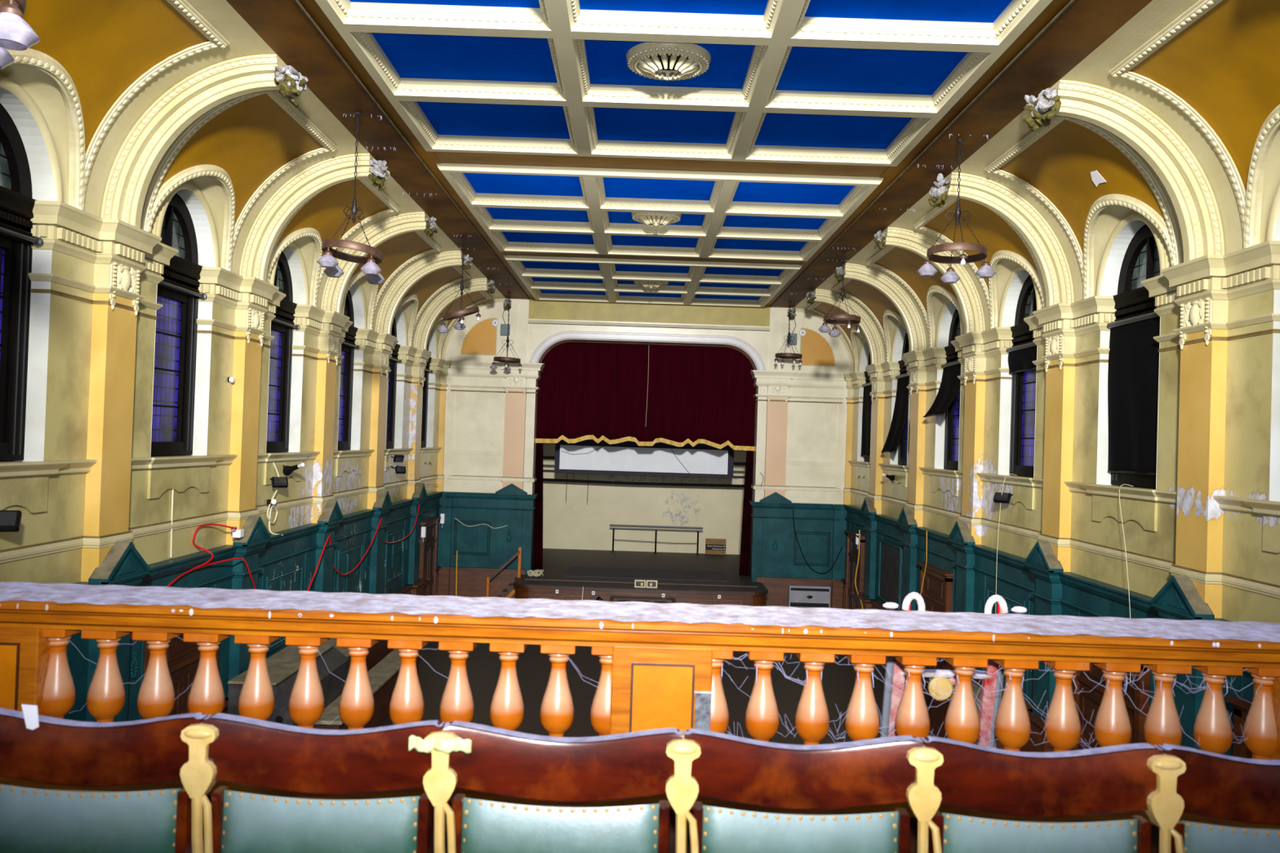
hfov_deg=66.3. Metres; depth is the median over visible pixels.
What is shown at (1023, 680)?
cobweb
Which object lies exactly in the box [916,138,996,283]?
chandelier
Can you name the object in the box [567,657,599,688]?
cobweb
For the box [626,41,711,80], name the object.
ceiling rose
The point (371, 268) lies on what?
chandelier
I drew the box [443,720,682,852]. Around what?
seat
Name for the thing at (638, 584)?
photograph
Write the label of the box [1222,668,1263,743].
cobweb
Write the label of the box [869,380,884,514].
pilaster
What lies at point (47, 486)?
wall
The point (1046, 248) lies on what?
rib
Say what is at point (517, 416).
pilaster
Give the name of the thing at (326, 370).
pilaster
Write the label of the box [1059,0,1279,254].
vault
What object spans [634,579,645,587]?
picture frame
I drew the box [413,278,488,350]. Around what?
rib
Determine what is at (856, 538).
wall box
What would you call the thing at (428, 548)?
door
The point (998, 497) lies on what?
floodlight
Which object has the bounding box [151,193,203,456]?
window
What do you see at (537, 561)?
drape
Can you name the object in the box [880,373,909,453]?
roller blind
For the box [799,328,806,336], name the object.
ceiling speaker
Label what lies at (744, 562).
drape
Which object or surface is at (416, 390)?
pilaster
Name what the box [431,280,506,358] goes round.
vault
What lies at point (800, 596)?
wall heater
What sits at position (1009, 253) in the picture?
vault
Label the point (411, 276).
rib
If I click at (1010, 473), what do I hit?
pull line
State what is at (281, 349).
window
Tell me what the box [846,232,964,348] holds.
vault
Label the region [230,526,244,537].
box
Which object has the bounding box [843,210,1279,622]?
wall
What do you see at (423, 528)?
wall box
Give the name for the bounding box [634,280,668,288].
ceiling rose
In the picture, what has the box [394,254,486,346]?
vault
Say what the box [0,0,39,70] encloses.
chandelier
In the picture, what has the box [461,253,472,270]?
lump
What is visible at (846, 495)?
pilaster
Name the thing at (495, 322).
ceiling speaker
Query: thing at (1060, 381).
pilaster
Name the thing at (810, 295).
lump
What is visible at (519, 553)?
stair rail
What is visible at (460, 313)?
chandelier
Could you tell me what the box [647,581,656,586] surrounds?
photograph
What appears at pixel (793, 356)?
chandelier
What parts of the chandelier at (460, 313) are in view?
lamp shade, lamp shade, chain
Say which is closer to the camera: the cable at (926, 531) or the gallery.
the gallery
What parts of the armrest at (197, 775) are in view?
leg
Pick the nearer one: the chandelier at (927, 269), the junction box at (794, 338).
the chandelier at (927, 269)
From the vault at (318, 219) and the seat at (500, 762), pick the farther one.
the vault at (318, 219)
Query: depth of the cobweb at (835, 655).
3.01 m
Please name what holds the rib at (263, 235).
attached to the ceiling
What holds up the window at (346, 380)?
in the wall at (47, 486)
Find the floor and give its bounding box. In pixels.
[378,640,932,745]
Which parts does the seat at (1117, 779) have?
frame, rail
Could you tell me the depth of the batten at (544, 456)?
33.24 m
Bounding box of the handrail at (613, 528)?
[609,524,702,555]
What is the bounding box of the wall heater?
[787,584,831,608]
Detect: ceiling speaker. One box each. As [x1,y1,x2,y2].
[491,319,498,326]
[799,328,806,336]
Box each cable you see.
[130,523,236,639]
[196,557,255,589]
[266,462,282,536]
[306,519,381,591]
[380,504,419,543]
[455,518,506,528]
[792,509,842,573]
[854,529,862,608]
[917,531,927,610]
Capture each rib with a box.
[101,54,286,228]
[239,153,374,281]
[320,212,430,313]
[375,250,464,334]
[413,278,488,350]
[441,298,505,359]
[795,307,853,373]
[813,288,884,364]
[841,262,926,351]
[881,226,984,333]
[944,172,1073,306]
[1050,80,1224,262]
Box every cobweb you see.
[316,648,344,724]
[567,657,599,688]
[720,650,757,737]
[773,654,808,737]
[821,654,858,742]
[871,665,910,737]
[921,657,959,737]
[971,666,1011,748]
[1022,667,1050,745]
[1072,671,1110,748]
[1122,669,1162,715]
[1172,674,1213,746]
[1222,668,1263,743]
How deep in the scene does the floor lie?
20.78 m
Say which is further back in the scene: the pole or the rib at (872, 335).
the pole
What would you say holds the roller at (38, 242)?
attached to the window at (17, 202)
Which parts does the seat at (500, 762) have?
frame, rail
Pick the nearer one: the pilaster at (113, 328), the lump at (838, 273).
the pilaster at (113, 328)
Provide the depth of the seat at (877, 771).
2.05 m
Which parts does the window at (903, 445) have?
sash rod, frame, fanlight frame, pane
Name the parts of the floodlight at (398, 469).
glass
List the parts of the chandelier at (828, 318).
lamp shade, lamp shade, chain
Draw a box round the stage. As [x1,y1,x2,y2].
[513,548,768,606]
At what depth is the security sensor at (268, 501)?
16.21 m
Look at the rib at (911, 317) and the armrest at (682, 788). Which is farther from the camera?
the rib at (911, 317)
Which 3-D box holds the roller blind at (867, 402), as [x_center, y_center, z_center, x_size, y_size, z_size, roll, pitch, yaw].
[6.577,-0.196,28.288,0.097,2.133,1.530,2,-1,0]
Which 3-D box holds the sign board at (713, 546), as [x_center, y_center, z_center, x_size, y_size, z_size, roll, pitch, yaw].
[2.808,4.459,36.348,0.760,0.580,0.054,2,-1,0]
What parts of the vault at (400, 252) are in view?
roll moulding, egg moulding, vault panel, egg moulding, egg moulding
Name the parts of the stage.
panel, panel, panel, panel, panel, panel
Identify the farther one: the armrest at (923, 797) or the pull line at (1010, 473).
the pull line at (1010, 473)
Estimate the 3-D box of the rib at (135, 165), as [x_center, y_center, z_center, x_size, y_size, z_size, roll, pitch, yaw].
[-5.061,-3.224,11.210,1.900,1.970,0.480,2,-1,0]
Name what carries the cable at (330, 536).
attached to the dado at (289, 562)
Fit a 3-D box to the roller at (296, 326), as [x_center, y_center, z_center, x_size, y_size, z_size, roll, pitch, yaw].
[-6.194,-1.796,16.895,0.155,0.086,1.556,2,-1,0]
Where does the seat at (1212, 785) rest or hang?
attached to the armrest at (1166, 806)
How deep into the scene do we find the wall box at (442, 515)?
29.40 m
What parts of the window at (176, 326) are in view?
pane, fanlight pane, frame, fanlight frame, sash rod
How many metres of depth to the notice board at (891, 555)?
24.27 m
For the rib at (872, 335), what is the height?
1.970 m
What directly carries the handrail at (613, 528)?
on the stage
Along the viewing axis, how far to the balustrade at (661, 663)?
2.96 m
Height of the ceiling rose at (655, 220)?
0.240 m
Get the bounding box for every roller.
[0,226,44,246]
[159,280,207,299]
[272,318,300,329]
[342,342,359,349]
[390,357,402,363]
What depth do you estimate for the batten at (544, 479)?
35.53 m
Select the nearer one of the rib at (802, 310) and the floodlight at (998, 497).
the floodlight at (998, 497)
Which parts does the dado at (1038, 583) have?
raking moulding, raking moulding, raking moulding, dado panel, raking moulding, frieze moulding, raking moulding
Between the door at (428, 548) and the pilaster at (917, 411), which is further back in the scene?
the door at (428, 548)
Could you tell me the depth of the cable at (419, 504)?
25.04 m
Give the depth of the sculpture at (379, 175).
14.85 m
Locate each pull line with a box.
[995,473,1017,591]
[1119,484,1133,683]
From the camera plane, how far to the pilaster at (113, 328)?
10.97 m
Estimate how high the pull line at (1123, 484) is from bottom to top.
2.427 m
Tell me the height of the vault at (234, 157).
1.970 m
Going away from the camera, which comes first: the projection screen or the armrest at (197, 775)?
the armrest at (197, 775)
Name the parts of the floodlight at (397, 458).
glass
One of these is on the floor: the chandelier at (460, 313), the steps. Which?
the steps
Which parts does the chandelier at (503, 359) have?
lamp shade, lamp shade, chain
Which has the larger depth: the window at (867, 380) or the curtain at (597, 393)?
the curtain at (597, 393)
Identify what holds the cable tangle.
on the stage
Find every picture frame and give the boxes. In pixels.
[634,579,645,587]
[646,580,657,588]
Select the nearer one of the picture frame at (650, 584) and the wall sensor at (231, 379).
the wall sensor at (231, 379)
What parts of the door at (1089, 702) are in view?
overdoor panel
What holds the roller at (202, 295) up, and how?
attached to the window at (176, 326)
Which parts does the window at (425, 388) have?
frame, sash rod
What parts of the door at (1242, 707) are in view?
overdoor panel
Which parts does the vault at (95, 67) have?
roll moulding, egg moulding, vault panel, egg moulding, egg moulding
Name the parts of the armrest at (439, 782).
leg, tape strip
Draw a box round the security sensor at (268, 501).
[266,498,276,508]
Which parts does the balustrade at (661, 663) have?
pedestal panel, handrail, rail, pedestal panel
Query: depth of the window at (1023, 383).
17.29 m
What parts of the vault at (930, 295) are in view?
egg moulding, egg moulding, vault panel, egg moulding, roll moulding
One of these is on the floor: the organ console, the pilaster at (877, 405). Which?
the organ console
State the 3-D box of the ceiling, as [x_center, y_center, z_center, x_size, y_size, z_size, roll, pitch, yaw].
[0.321,-4.178,13.410,13.600,0.455,33.700,2,-1,0]
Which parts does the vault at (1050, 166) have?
egg moulding, egg moulding, vault panel, egg moulding, egg moulding, roll moulding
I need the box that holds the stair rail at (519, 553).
[485,546,521,598]
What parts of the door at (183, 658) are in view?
overdoor panel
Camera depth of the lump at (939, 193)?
14.86 m
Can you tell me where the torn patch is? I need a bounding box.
[1090,170,1106,186]
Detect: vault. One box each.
[0,0,276,217]
[140,85,369,275]
[266,174,424,308]
[341,217,460,331]
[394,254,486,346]
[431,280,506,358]
[794,297,867,372]
[815,273,909,362]
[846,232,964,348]
[888,191,1046,330]
[951,109,1183,302]
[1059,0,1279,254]
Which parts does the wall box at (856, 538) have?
casing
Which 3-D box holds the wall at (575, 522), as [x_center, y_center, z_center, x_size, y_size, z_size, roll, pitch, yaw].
[0.151,0.616,36.695,9.200,8.600,0.200,2,-1,0]
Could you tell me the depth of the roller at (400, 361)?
24.89 m
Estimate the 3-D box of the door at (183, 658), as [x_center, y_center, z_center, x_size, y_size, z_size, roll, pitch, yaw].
[-6.060,3.828,13.011,0.200,2.720,2.000,2,-1,0]
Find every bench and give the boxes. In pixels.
[227,642,349,728]
[314,648,419,729]
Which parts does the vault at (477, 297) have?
roll moulding, egg moulding, vault panel, egg moulding, egg moulding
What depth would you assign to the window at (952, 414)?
21.16 m
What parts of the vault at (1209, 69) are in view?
egg moulding, egg moulding, vault panel, egg moulding, roll moulding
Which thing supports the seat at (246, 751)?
attached to the armrest at (197, 775)
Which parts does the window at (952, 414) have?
sash rod, frame, fanlight frame, pane, fanlight pane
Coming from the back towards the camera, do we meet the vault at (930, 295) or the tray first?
the vault at (930, 295)
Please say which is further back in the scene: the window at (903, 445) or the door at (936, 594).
the window at (903, 445)
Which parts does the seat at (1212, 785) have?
frame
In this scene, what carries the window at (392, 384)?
in the wall at (47, 486)
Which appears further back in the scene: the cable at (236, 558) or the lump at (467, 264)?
the lump at (467, 264)
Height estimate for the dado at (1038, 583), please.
3.862 m
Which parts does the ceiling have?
coffer panel, egg moulding, coffer frame, egg moulding, coffer panel, coffer frame, coffer panel, egg moulding, coffer frame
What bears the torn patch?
attached to the vault at (1050, 166)
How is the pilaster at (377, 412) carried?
attached to the wall at (47, 486)
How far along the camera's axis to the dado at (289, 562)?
16.52 m
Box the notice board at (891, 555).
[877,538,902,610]
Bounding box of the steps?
[497,577,517,598]
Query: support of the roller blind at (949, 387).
attached to the window at (952, 414)
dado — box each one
[63,482,444,722]
[436,483,537,597]
[748,492,844,608]
[840,497,1253,756]
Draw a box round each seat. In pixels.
[0,707,208,852]
[202,713,444,852]
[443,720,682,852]
[683,728,923,852]
[920,736,1164,852]
[1157,743,1279,852]
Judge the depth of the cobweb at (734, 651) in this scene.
3.00 m
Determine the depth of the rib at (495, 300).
29.97 m
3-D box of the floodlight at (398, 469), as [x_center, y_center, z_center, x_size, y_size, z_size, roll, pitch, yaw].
[-5.960,1.077,24.179,0.352,0.191,0.195,2,-1,-20]
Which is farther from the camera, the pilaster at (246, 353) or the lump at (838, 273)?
the lump at (838, 273)
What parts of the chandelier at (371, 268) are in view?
lamp shade, lamp shade, suspension chain, suspension chain, chain, ceiling plate, suspension chain, lamp shade, lamp shade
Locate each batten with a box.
[542,455,746,465]
[542,478,744,487]
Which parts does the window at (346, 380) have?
pane, fanlight pane, frame, fanlight frame, sash rod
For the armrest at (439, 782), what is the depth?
2.02 m
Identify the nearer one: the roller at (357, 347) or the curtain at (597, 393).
the roller at (357, 347)
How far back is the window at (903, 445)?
24.97 m
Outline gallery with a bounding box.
[202,795,1159,852]
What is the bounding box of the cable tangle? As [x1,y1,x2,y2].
[527,569,543,576]
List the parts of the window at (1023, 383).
sash rod, frame, fanlight frame, fanlight pane, pane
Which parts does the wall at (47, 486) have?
neck moulding, cornice, moulding, neck moulding, cornice, neck moulding, cornice, neck moulding, cornice, neck moulding, cornice, neck moulding, cornice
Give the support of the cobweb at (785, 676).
attached to the balustrade at (661, 663)
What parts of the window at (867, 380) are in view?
frame, fanlight frame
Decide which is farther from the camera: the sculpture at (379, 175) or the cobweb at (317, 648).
the sculpture at (379, 175)
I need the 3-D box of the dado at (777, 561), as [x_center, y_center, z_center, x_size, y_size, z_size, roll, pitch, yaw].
[4.786,3.893,29.899,2.970,3.760,0.671,2,-1,3]
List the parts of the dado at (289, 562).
raking moulding, raking moulding, dado panel, frieze moulding, raking moulding, dado panel, raking moulding, dado panel, raking moulding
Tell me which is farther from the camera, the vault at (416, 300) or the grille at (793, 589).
the grille at (793, 589)
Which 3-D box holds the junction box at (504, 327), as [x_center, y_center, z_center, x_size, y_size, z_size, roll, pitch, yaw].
[-4.099,-3.339,29.890,0.280,1.122,0.110,2,-1,0]
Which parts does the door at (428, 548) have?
overdoor panel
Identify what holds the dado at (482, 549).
attached to the wall at (817, 393)
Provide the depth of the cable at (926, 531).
20.86 m
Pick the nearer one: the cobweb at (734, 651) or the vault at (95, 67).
the cobweb at (734, 651)
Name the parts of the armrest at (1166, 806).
leg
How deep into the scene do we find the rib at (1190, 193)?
11.08 m
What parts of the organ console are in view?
stop panel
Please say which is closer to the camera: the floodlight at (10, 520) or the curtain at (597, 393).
the floodlight at (10, 520)
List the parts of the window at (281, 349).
pane, frame, fanlight pane, fanlight frame, sash rod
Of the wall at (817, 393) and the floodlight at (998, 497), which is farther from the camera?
the wall at (817, 393)
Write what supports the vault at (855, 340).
attached to the ceiling
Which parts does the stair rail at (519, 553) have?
post, handrail, post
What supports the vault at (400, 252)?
attached to the ceiling
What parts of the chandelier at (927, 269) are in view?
lamp shade, suspension chain, lamp shade, chain, ceiling plate, suspension chain, bulb, suspension chain, lamp shade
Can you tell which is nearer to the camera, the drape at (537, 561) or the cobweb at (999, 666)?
the cobweb at (999, 666)
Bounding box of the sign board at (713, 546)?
[705,538,726,555]
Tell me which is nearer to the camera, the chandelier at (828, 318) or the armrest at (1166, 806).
the armrest at (1166, 806)
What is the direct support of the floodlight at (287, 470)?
attached to the wall at (47, 486)
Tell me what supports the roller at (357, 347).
attached to the window at (346, 380)
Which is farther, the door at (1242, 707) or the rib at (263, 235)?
the rib at (263, 235)
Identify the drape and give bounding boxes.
[532,443,542,569]
[738,450,753,576]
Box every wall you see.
[0,87,452,583]
[442,297,849,505]
[542,443,746,555]
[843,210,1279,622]
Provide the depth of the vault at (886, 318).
25.12 m
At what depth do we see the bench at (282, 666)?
15.35 m
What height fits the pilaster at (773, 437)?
3.900 m
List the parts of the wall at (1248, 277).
neck moulding, cornice, cornice, neck moulding, neck moulding, cornice, cornice, neck moulding, moulding, cornice, neck moulding, cornice, neck moulding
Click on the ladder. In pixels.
(991, 701)
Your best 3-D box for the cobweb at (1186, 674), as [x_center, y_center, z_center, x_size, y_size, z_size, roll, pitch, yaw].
[1.696,0.843,2.993,0.129,0.265,0.041,2,-1,0]
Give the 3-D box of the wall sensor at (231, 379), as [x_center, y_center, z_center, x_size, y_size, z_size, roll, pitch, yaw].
[-6.055,-0.694,14.514,0.080,0.090,0.090,2,-1,0]
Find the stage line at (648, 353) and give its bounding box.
[645,353,648,421]
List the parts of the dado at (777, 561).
raking moulding, frieze moulding, beaded frame, dado panel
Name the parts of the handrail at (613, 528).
post, post, rail, rail, rail, post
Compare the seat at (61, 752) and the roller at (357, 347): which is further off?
the roller at (357, 347)
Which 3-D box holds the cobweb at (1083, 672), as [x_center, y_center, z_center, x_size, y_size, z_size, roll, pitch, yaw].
[1.374,0.859,3.001,0.118,0.294,0.057,2,-1,0]
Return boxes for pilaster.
[80,262,140,582]
[226,307,264,545]
[311,334,338,523]
[367,352,389,509]
[407,365,424,498]
[436,376,446,491]
[502,373,536,494]
[754,382,788,502]
[843,389,853,504]
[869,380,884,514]
[907,370,926,526]
[961,355,986,544]
[1041,333,1075,572]
[1172,297,1228,618]
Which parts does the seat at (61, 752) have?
rail, frame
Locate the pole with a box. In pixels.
[455,551,457,595]
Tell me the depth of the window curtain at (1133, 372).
13.12 m
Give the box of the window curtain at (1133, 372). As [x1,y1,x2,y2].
[1106,311,1159,475]
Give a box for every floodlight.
[0,510,22,532]
[270,476,288,488]
[282,462,304,475]
[391,454,404,462]
[391,466,405,474]
[882,473,895,480]
[993,492,1013,504]
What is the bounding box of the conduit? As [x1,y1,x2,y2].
[169,488,173,557]
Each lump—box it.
[273,65,308,106]
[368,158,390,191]
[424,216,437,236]
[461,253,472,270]
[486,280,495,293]
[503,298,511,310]
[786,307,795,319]
[805,291,816,304]
[834,266,845,282]
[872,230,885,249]
[928,173,951,207]
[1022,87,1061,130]
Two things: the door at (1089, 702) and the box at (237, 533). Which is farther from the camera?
the box at (237, 533)
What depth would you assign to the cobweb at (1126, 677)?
3.01 m
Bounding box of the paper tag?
[21,704,39,729]
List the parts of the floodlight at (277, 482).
glass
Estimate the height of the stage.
1.065 m
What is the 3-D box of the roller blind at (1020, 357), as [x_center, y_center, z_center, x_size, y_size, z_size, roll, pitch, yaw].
[6.636,-1.188,16.901,0.101,0.462,1.530,2,-1,0]
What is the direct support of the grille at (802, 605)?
attached to the wall heater
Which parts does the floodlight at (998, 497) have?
glass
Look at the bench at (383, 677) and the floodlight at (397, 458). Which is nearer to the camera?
the bench at (383, 677)
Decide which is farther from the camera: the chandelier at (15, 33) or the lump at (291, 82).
the lump at (291, 82)
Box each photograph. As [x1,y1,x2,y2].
[635,581,644,586]
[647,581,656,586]
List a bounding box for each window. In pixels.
[0,102,37,461]
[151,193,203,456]
[266,251,297,452]
[337,289,359,449]
[386,316,399,448]
[421,342,431,447]
[863,351,871,462]
[897,332,908,465]
[943,308,960,470]
[1008,275,1036,476]
[1111,224,1159,488]
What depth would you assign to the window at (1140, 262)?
13.35 m
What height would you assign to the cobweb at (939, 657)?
0.320 m
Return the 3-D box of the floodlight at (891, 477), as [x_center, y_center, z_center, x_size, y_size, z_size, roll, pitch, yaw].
[6.241,1.272,24.515,0.193,0.195,0.461,1,-1,39]
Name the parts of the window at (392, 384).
pane, frame, fanlight frame, sash rod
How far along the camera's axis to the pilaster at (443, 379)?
29.85 m
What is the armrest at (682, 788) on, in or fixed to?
on the floor
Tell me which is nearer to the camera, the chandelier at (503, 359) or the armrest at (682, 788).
the armrest at (682, 788)
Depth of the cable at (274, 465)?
16.23 m
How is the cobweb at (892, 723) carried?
attached to the balustrade at (661, 663)
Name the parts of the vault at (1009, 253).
egg moulding, egg moulding, vault panel, egg moulding, egg moulding, roll moulding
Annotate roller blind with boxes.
[860,382,871,457]
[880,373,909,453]
[923,360,960,417]
[1005,342,1037,373]
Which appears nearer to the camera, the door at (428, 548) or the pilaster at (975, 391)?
the pilaster at (975, 391)
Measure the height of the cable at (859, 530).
2.318 m
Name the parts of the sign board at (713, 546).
sign panel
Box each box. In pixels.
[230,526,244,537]
[421,526,426,542]
[440,513,444,528]
[500,309,510,335]
[786,319,797,345]
[855,533,858,549]
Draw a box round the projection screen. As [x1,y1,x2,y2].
[542,439,745,478]
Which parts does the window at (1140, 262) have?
frame, fanlight frame, fanlight pane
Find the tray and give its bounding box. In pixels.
[230,526,236,531]
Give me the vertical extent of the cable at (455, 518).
0.284 m
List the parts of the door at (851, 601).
overdoor panel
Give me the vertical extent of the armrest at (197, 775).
0.882 m
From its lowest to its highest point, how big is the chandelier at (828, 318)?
1.799 m
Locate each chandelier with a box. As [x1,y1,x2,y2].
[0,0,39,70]
[316,111,385,284]
[436,237,480,333]
[489,292,522,371]
[774,301,802,365]
[817,250,861,337]
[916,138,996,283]
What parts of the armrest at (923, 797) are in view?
leg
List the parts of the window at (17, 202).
pane, fanlight pane, frame, fanlight frame, sash rod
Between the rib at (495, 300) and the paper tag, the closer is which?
the paper tag
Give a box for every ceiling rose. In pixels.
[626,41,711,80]
[631,212,681,226]
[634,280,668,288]
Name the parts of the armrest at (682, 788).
leg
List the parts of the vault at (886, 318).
egg moulding, egg moulding, vault panel, egg moulding, roll moulding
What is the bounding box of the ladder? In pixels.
[880,591,1026,748]
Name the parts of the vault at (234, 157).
roll moulding, egg moulding, egg moulding, vault panel, egg moulding, egg moulding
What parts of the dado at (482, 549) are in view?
beaded frame, dado panel, frieze moulding, raking moulding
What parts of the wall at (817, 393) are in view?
lunette panel, moulding, line moulding, neck moulding, cornice, proscenium moulding, frieze cornice, moulding, cornice, neck moulding, line moulding, lunette panel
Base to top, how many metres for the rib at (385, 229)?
1.970 m
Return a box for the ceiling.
[226,0,1152,307]
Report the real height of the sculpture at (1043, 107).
0.448 m
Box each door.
[142,633,219,719]
[418,516,440,595]
[844,529,865,609]
[916,561,952,693]
[1070,662,1150,751]
[1225,696,1252,759]
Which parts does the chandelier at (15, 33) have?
lamp shade, lamp shade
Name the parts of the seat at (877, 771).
frame, rail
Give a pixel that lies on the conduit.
(172, 491)
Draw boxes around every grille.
[790,602,828,608]
[791,587,829,591]
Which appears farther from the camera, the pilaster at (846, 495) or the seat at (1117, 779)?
the pilaster at (846, 495)
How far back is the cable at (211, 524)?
13.52 m
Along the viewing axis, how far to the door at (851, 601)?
28.34 m
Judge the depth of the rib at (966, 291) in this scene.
18.64 m
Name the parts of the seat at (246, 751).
frame, rail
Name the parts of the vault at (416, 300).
roll moulding, egg moulding, vault panel, egg moulding, egg moulding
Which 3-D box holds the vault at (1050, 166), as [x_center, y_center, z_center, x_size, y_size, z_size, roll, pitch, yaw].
[5.650,-2.852,13.117,1.938,1.970,3.800,2,-1,0]
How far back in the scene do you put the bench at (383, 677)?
17.46 m
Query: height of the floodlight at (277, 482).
0.186 m
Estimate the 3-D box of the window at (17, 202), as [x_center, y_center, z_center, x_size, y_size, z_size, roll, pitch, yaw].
[-6.293,-1.432,9.284,0.270,3.535,1.690,2,-1,0]
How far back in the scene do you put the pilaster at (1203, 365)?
10.99 m
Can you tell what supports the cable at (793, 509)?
hanging from the dado at (777, 561)
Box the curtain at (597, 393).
[535,342,755,450]
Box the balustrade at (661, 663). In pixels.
[0,582,1279,829]
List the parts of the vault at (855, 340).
egg moulding, egg moulding, vault panel, egg moulding, roll moulding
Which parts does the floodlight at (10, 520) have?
glass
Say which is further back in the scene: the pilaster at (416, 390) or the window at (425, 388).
the window at (425, 388)
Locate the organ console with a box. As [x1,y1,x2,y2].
[608,595,675,603]
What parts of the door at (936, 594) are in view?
overdoor panel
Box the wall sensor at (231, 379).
[227,376,235,382]
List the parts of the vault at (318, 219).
roll moulding, egg moulding, egg moulding, vault panel, egg moulding, egg moulding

